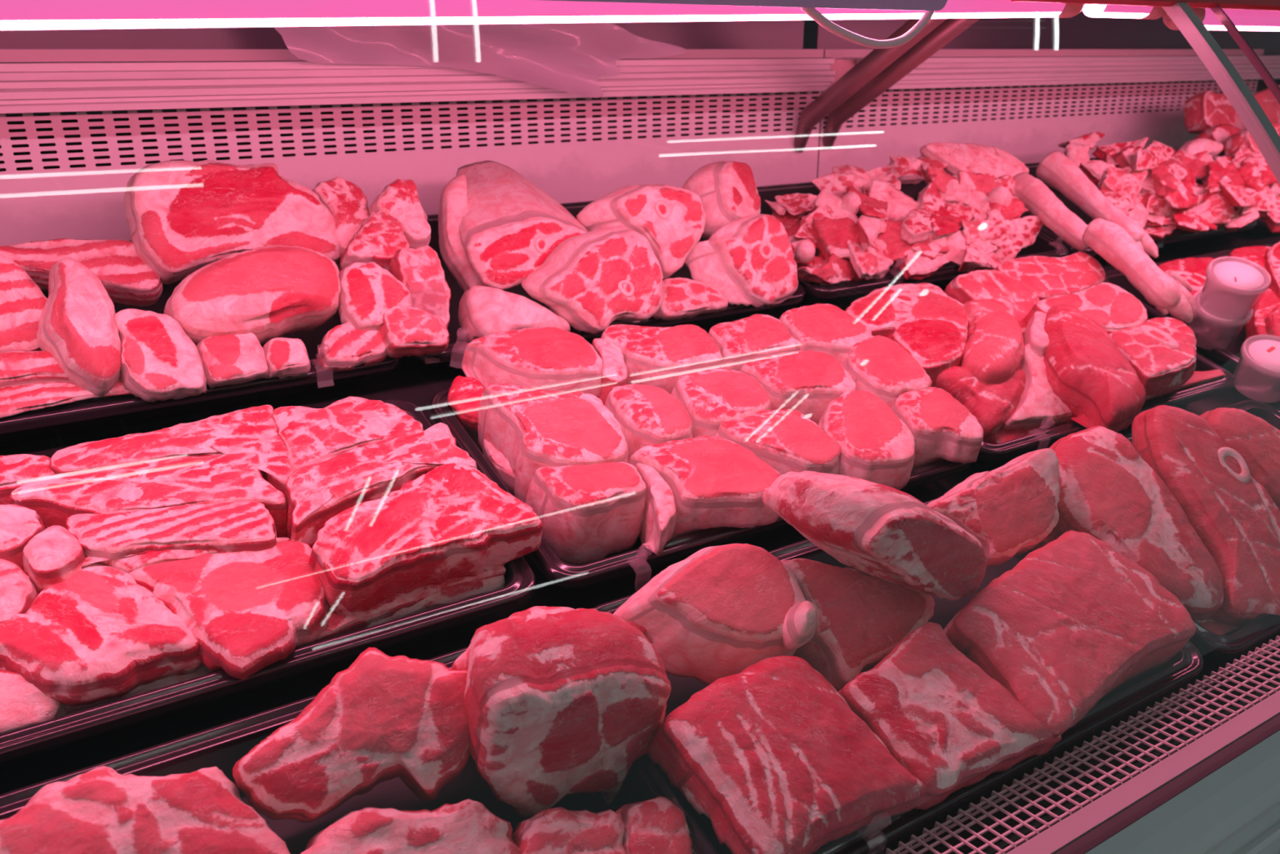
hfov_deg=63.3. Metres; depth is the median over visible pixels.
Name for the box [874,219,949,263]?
scrap
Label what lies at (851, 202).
bone knuckle
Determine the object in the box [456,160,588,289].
pork hock
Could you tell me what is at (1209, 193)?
scrap
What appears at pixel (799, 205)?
scrap
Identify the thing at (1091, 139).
scrap
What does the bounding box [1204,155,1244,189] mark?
scrap
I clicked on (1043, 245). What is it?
tray
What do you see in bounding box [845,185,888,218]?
scrap
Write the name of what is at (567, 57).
reflection
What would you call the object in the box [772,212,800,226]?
scrap
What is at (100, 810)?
chunk
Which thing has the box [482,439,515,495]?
meat
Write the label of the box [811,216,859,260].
scrap
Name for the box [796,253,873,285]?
scrap
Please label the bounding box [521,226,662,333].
pork hock
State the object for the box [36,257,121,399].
meat
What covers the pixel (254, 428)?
slab
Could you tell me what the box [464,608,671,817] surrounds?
chunk
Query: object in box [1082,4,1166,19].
tube
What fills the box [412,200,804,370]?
tray
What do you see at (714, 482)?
meat
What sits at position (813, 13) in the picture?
power cable
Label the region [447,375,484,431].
rib
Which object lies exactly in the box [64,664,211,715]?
slab
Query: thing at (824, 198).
scrap
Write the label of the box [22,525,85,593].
slab
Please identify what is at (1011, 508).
joint
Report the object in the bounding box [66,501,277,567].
slab
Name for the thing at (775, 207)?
scrap
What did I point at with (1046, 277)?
meat
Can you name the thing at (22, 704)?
slab
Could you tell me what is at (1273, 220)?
scrap
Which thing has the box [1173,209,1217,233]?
scrap
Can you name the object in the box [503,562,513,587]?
basin
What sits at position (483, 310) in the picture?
pork hock
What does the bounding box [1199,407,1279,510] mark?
meat
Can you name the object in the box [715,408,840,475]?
meat
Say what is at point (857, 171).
scrap
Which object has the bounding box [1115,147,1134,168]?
scrap
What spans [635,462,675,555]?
meat
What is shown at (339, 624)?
slab
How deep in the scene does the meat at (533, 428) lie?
1.10 m
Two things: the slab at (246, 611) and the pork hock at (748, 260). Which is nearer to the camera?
the slab at (246, 611)
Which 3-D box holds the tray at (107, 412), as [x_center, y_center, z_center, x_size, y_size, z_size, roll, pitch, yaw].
[-0.632,-0.128,1.197,0.633,0.197,0.394,-12,23,-31]
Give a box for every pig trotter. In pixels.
[1013,172,1088,251]
[1035,150,1158,257]
[1082,217,1199,323]
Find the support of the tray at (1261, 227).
on the display case
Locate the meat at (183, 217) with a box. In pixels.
[123,160,340,284]
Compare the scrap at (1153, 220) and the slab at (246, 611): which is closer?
the slab at (246, 611)
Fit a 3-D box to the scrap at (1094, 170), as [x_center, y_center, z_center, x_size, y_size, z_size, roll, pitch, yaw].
[0.889,-0.495,2.033,0.079,0.055,0.049,-3,20,-7]
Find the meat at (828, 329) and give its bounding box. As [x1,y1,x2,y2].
[778,303,872,364]
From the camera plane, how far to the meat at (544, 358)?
1.21 m
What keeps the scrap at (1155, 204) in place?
on the scrap at (1153, 220)
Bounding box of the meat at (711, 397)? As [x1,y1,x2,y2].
[671,368,770,437]
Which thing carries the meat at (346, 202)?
in the tray at (107, 412)
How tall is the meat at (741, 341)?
0.096 m
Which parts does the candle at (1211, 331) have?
lid, plastic tub, lid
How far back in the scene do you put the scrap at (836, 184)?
1.75 m
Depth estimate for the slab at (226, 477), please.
0.94 m
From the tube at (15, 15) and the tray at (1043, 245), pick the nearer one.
the tube at (15, 15)
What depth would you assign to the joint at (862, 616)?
0.94 m
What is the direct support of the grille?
attached to the display case
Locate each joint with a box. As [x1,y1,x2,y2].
[613,543,817,684]
[627,620,647,638]
[648,655,926,853]
[762,471,986,599]
[781,558,934,691]
[838,622,1062,809]
[926,448,1059,566]
[943,529,1195,755]
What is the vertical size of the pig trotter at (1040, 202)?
0.116 m
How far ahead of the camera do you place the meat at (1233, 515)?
1.14 m
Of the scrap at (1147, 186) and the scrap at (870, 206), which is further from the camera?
the scrap at (1147, 186)
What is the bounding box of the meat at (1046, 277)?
[995,251,1105,300]
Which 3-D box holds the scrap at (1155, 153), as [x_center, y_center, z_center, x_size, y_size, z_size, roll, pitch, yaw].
[1.040,-0.549,2.104,0.050,0.061,0.295,17,26,39]
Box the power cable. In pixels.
[799,7,933,48]
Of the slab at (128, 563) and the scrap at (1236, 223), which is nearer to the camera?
the slab at (128, 563)
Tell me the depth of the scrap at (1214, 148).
2.16 m
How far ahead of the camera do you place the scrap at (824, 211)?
1.66 m
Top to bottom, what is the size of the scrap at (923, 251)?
0.053 m
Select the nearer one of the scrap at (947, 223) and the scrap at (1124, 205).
the scrap at (947, 223)
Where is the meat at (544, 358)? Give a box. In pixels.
[461,327,602,398]
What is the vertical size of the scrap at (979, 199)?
0.065 m
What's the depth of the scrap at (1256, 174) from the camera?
2.13 m
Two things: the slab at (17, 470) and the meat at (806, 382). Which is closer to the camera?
the slab at (17, 470)
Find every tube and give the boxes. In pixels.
[0,0,1085,30]
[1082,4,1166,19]
[1162,8,1279,31]
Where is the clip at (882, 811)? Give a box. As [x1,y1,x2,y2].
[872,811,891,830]
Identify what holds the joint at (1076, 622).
in the tray at (1188, 664)
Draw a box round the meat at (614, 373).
[591,337,626,405]
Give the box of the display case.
[0,0,1279,853]
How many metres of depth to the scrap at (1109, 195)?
1.98 m
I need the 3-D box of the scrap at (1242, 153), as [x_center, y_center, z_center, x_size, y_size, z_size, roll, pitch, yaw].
[1.273,-0.569,2.180,0.068,0.069,0.080,0,20,0]
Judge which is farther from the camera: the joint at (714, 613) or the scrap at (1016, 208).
the scrap at (1016, 208)
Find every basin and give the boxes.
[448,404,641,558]
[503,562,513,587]
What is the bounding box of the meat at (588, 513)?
[525,462,646,564]
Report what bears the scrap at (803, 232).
on the scrap at (792, 231)
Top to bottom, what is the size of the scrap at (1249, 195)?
0.044 m
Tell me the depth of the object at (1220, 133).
2.28 m
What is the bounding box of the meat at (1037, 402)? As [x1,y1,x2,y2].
[1001,343,1075,429]
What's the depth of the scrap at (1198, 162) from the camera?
2.12 m
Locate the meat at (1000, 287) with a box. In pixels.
[944,269,1039,334]
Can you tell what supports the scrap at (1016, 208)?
on the scrap at (979, 199)
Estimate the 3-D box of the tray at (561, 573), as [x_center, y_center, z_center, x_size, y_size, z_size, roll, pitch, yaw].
[0.085,0.017,1.244,0.593,0.140,0.326,-12,23,-31]
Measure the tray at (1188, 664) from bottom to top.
0.132 m
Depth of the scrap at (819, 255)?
1.66 m
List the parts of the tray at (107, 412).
belly strip, belly strip, belly strip, belly strip, belly strip, belly strip, belly strip, belly strip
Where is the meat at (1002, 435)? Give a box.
[987,422,1066,444]
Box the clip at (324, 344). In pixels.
[316,343,333,388]
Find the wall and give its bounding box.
[5,20,1279,115]
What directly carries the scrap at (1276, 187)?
on the scrap at (1249, 195)
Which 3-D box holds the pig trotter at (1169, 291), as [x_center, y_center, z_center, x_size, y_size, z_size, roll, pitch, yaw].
[0.800,-0.249,1.662,0.198,0.146,0.120,13,24,32]
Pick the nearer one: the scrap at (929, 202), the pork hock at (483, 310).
the pork hock at (483, 310)
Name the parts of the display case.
sliding door, panel, sill, panel, sliding door, sill, canopy trim, panel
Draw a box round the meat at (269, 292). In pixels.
[163,244,341,346]
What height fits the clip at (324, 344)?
0.051 m
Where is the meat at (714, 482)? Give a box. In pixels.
[627,435,780,537]
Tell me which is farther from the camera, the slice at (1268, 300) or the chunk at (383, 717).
the slice at (1268, 300)
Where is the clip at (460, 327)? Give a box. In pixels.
[449,327,468,368]
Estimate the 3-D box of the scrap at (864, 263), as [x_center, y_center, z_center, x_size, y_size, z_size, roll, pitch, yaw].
[0.359,-0.271,1.644,0.061,0.061,0.110,17,26,38]
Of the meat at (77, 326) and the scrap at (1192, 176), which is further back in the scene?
the scrap at (1192, 176)
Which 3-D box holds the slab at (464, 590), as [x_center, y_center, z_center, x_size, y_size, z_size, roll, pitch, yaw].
[-0.206,0.160,0.962,0.166,0.046,0.050,-12,23,-31]
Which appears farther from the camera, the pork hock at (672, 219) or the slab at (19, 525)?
the pork hock at (672, 219)
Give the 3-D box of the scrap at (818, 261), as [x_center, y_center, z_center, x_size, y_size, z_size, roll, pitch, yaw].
[0.280,-0.244,1.629,0.038,0.041,0.100,7,21,18]
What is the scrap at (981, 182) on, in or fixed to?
on the scrap at (979, 199)
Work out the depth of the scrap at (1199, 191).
2.04 m
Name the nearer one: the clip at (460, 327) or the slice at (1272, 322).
the clip at (460, 327)
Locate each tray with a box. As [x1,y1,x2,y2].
[0,238,401,445]
[0,399,535,764]
[0,646,719,853]
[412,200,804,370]
[430,388,971,588]
[591,497,1204,853]
[756,180,1069,305]
[946,157,1257,261]
[971,351,1234,464]
[1103,243,1273,374]
[1126,400,1279,657]
[1175,150,1279,234]
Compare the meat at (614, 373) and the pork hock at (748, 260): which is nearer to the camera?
the meat at (614, 373)
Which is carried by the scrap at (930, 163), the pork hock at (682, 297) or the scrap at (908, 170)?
the scrap at (908, 170)
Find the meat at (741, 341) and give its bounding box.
[707,314,800,371]
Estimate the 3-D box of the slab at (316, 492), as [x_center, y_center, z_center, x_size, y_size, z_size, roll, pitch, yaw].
[-0.263,0.070,1.027,0.204,0.102,0.101,-16,25,-37]
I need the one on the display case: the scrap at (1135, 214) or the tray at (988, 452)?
the tray at (988, 452)
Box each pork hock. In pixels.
[438,173,485,292]
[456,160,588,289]
[457,285,570,342]
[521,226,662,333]
[576,183,706,279]
[652,277,728,319]
[681,160,760,240]
[684,213,798,307]
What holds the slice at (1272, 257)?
on the slice at (1268, 300)
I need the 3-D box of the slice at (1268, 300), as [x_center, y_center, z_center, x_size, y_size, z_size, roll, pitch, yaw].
[1.118,-0.188,1.806,0.109,0.082,0.334,13,24,32]
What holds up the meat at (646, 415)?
in the tray at (561, 573)
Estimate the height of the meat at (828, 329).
0.105 m
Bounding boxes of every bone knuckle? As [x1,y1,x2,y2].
[795,240,815,262]
[840,191,861,214]
[986,186,1011,207]
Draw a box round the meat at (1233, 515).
[1131,404,1279,626]
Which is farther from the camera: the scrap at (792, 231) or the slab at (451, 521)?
the scrap at (792, 231)
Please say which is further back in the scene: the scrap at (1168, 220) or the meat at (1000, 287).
the scrap at (1168, 220)
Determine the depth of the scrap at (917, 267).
1.67 m
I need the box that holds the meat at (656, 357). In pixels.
[600,324,723,394]
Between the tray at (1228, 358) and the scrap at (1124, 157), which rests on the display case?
the tray at (1228, 358)
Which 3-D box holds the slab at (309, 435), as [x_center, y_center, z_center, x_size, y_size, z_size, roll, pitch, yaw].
[-0.303,0.029,1.084,0.153,0.104,0.116,-12,23,-31]
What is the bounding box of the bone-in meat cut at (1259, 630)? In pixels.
[1189,408,1279,652]
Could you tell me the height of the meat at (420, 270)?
0.116 m
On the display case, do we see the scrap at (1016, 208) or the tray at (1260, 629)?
the tray at (1260, 629)
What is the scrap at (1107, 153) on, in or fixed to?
on the scrap at (1124, 157)
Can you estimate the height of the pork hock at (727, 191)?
0.114 m
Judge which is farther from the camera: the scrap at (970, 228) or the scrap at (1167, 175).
the scrap at (1167, 175)
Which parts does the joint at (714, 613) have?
fat knob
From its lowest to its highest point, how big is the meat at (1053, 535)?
0.077 m
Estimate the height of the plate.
0.104 m
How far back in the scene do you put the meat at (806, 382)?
1.27 m
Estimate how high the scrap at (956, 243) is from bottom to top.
0.057 m
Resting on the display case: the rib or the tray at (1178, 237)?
the tray at (1178, 237)
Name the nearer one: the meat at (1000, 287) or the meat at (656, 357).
the meat at (656, 357)
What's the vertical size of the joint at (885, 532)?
0.133 m
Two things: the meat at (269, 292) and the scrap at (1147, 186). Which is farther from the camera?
the scrap at (1147, 186)
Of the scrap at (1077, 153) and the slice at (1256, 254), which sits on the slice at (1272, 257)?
the slice at (1256, 254)
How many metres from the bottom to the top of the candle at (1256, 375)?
0.092 m
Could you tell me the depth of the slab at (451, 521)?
0.94 m
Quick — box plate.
[533,0,947,11]
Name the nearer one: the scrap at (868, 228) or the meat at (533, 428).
the meat at (533, 428)
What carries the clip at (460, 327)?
attached to the tray at (453, 355)
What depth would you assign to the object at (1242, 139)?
2.20 m
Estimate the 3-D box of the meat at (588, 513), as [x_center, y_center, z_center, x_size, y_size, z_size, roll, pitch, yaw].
[-0.052,0.084,1.072,0.114,0.097,0.093,-12,23,-31]
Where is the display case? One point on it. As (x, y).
(67, 175)
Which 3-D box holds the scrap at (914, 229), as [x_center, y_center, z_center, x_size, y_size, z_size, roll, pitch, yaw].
[0.459,-0.332,1.710,0.050,0.046,0.097,10,22,26]
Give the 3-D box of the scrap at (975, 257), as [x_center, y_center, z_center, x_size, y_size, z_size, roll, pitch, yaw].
[0.575,-0.286,1.755,0.200,0.055,0.060,-18,26,-40]
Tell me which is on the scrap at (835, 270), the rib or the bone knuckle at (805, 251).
the bone knuckle at (805, 251)
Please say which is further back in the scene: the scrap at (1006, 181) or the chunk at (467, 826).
the scrap at (1006, 181)
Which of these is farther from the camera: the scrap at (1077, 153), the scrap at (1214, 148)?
the scrap at (1214, 148)
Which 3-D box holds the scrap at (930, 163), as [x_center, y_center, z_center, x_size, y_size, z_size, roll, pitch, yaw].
[0.515,-0.463,1.846,0.056,0.046,0.154,10,22,26]
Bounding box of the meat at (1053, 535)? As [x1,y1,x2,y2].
[1031,528,1059,551]
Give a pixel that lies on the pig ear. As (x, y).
(970, 157)
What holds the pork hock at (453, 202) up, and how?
in the tray at (453, 355)
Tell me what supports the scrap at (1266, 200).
on the scrap at (1273, 220)
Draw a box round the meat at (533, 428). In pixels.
[477,382,628,502]
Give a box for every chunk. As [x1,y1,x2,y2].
[0,765,290,853]
[232,647,471,822]
[300,798,521,853]
[450,605,573,669]
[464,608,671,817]
[511,807,626,853]
[615,795,692,853]
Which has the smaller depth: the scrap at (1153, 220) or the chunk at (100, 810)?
the chunk at (100, 810)
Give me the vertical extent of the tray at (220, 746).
0.132 m
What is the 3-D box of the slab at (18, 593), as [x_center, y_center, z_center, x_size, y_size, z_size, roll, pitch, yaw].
[-0.523,0.147,0.847,0.062,0.072,0.098,-12,23,-31]
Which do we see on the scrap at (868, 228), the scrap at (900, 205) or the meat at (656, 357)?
the scrap at (900, 205)
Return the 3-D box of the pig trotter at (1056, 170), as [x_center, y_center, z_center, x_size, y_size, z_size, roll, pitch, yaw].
[0.836,-0.409,1.906,0.071,0.176,0.242,-12,23,-31]
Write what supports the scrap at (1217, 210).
on the scrap at (1195, 224)
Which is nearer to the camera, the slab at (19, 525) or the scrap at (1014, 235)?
the slab at (19, 525)
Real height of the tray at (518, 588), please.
0.140 m
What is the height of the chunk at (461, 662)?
0.094 m
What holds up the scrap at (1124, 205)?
on the scrap at (1135, 214)
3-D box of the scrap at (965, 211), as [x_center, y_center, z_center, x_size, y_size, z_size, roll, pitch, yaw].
[0.560,-0.356,1.797,0.080,0.067,0.047,-1,20,-2]
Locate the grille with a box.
[885,635,1279,853]
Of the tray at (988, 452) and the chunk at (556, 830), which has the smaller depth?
the chunk at (556, 830)
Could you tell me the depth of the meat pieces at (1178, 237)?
2.14 m
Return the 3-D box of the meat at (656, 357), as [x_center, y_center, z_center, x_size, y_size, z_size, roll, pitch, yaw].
[0.025,-0.074,1.306,0.154,0.103,0.102,-7,21,-18]
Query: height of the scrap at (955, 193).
0.066 m
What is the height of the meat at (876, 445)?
0.105 m
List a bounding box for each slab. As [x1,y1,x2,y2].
[0,453,54,504]
[0,503,45,571]
[0,558,38,623]
[0,563,201,706]
[0,670,66,734]
[9,452,288,537]
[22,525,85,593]
[49,404,293,493]
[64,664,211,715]
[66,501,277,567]
[81,537,291,573]
[128,540,329,679]
[211,565,506,672]
[271,395,423,471]
[284,422,476,547]
[308,462,542,616]
[366,575,505,627]
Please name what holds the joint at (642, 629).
in the tray at (1188, 664)
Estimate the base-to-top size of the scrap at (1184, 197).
0.050 m
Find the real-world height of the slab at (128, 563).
0.062 m
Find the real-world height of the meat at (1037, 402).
0.103 m
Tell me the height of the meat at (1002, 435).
0.032 m
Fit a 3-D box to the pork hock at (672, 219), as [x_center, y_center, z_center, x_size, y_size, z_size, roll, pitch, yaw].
[0.003,-0.276,1.471,0.180,0.131,0.090,1,20,3]
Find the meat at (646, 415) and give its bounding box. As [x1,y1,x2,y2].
[604,383,692,461]
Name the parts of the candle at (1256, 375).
lid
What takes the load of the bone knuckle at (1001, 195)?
on the scrap at (1016, 208)
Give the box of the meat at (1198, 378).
[1145,368,1225,400]
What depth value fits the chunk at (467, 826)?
0.71 m
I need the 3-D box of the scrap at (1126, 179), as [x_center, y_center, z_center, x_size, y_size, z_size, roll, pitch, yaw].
[0.947,-0.465,2.017,0.133,0.078,0.067,-12,23,-31]
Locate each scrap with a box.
[764,200,788,218]
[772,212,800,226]
[774,192,817,218]
[785,224,816,269]
[793,220,817,243]
[795,214,808,225]
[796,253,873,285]
[803,204,836,236]
[810,172,870,198]
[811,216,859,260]
[813,190,858,223]
[813,256,824,284]
[816,250,822,257]
[831,164,870,181]
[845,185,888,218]
[847,240,879,279]
[855,214,888,250]
[861,164,901,194]
[868,179,919,221]
[871,245,893,279]
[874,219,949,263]
[888,155,925,184]
[899,250,950,279]
[901,208,935,244]
[911,242,943,259]
[916,155,948,183]
[916,193,947,212]
[917,181,942,199]
[924,166,958,193]
[929,204,967,239]
[939,173,971,205]
[946,202,980,231]
[946,230,1002,265]
[956,243,1003,272]
[958,170,996,195]
[960,217,988,245]
[968,189,1004,220]
[977,215,1044,262]
[986,195,1028,220]
[994,174,1015,196]
[1057,132,1105,149]
[1063,143,1089,166]
[1078,160,1115,186]
[1092,137,1148,168]
[1096,181,1127,205]
[1099,166,1147,204]
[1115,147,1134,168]
[1115,196,1134,216]
[1120,202,1148,227]
[1130,140,1175,171]
[1133,192,1165,226]
[1139,169,1155,194]
[1140,191,1172,217]
[1142,224,1177,240]
[1150,155,1189,197]
[1162,207,1191,226]
[1164,178,1204,208]
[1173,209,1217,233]
[1174,150,1213,180]
[1177,137,1223,158]
[1185,168,1195,185]
[1186,185,1235,226]
[1191,186,1206,203]
[1201,172,1221,201]
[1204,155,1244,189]
[1218,175,1255,208]
[1222,207,1259,231]
[1231,146,1263,168]
[1235,186,1279,217]
[1237,155,1277,191]
[1239,186,1257,201]
[1259,212,1279,233]
[1270,182,1279,195]
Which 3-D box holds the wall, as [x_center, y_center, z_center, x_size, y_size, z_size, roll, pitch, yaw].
[-0.500,-1.306,3.296,11.000,3.200,0.100,-12,23,-31]
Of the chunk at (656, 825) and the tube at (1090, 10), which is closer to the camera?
the chunk at (656, 825)
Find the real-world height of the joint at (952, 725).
0.128 m
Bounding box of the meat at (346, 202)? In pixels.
[311,177,369,265]
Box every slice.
[1157,257,1213,294]
[1227,245,1271,294]
[1244,287,1279,340]
[1264,241,1279,298]
[1264,306,1279,336]
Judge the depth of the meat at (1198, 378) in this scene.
1.55 m
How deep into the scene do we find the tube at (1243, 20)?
1.34 m
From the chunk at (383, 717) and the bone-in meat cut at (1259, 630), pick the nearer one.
the chunk at (383, 717)
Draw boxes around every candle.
[1185,256,1271,350]
[1232,334,1279,402]
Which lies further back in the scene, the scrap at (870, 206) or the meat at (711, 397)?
the scrap at (870, 206)
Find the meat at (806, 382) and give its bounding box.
[738,350,856,425]
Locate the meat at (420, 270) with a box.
[388,244,450,328]
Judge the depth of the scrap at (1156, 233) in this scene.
2.00 m
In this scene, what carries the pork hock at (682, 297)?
in the tray at (453, 355)
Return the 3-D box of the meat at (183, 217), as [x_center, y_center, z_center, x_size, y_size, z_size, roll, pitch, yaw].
[-0.498,-0.253,1.276,0.240,0.152,0.119,-12,23,-31]
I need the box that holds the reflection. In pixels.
[274,22,687,97]
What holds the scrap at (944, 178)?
on the scrap at (955, 193)
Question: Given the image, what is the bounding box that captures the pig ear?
[920,142,1029,177]
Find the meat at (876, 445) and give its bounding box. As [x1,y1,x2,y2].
[817,390,915,489]
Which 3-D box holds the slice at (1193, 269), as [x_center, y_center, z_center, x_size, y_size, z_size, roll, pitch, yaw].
[1.015,-0.259,1.886,0.227,0.071,0.120,-12,23,-31]
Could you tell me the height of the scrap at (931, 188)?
0.051 m
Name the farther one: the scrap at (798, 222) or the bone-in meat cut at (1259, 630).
the scrap at (798, 222)
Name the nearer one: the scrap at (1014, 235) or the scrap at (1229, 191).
the scrap at (1014, 235)
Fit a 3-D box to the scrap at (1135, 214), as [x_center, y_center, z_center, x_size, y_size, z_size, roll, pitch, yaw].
[0.928,-0.388,1.968,0.107,0.066,0.064,-12,23,-31]
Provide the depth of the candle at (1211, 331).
1.62 m

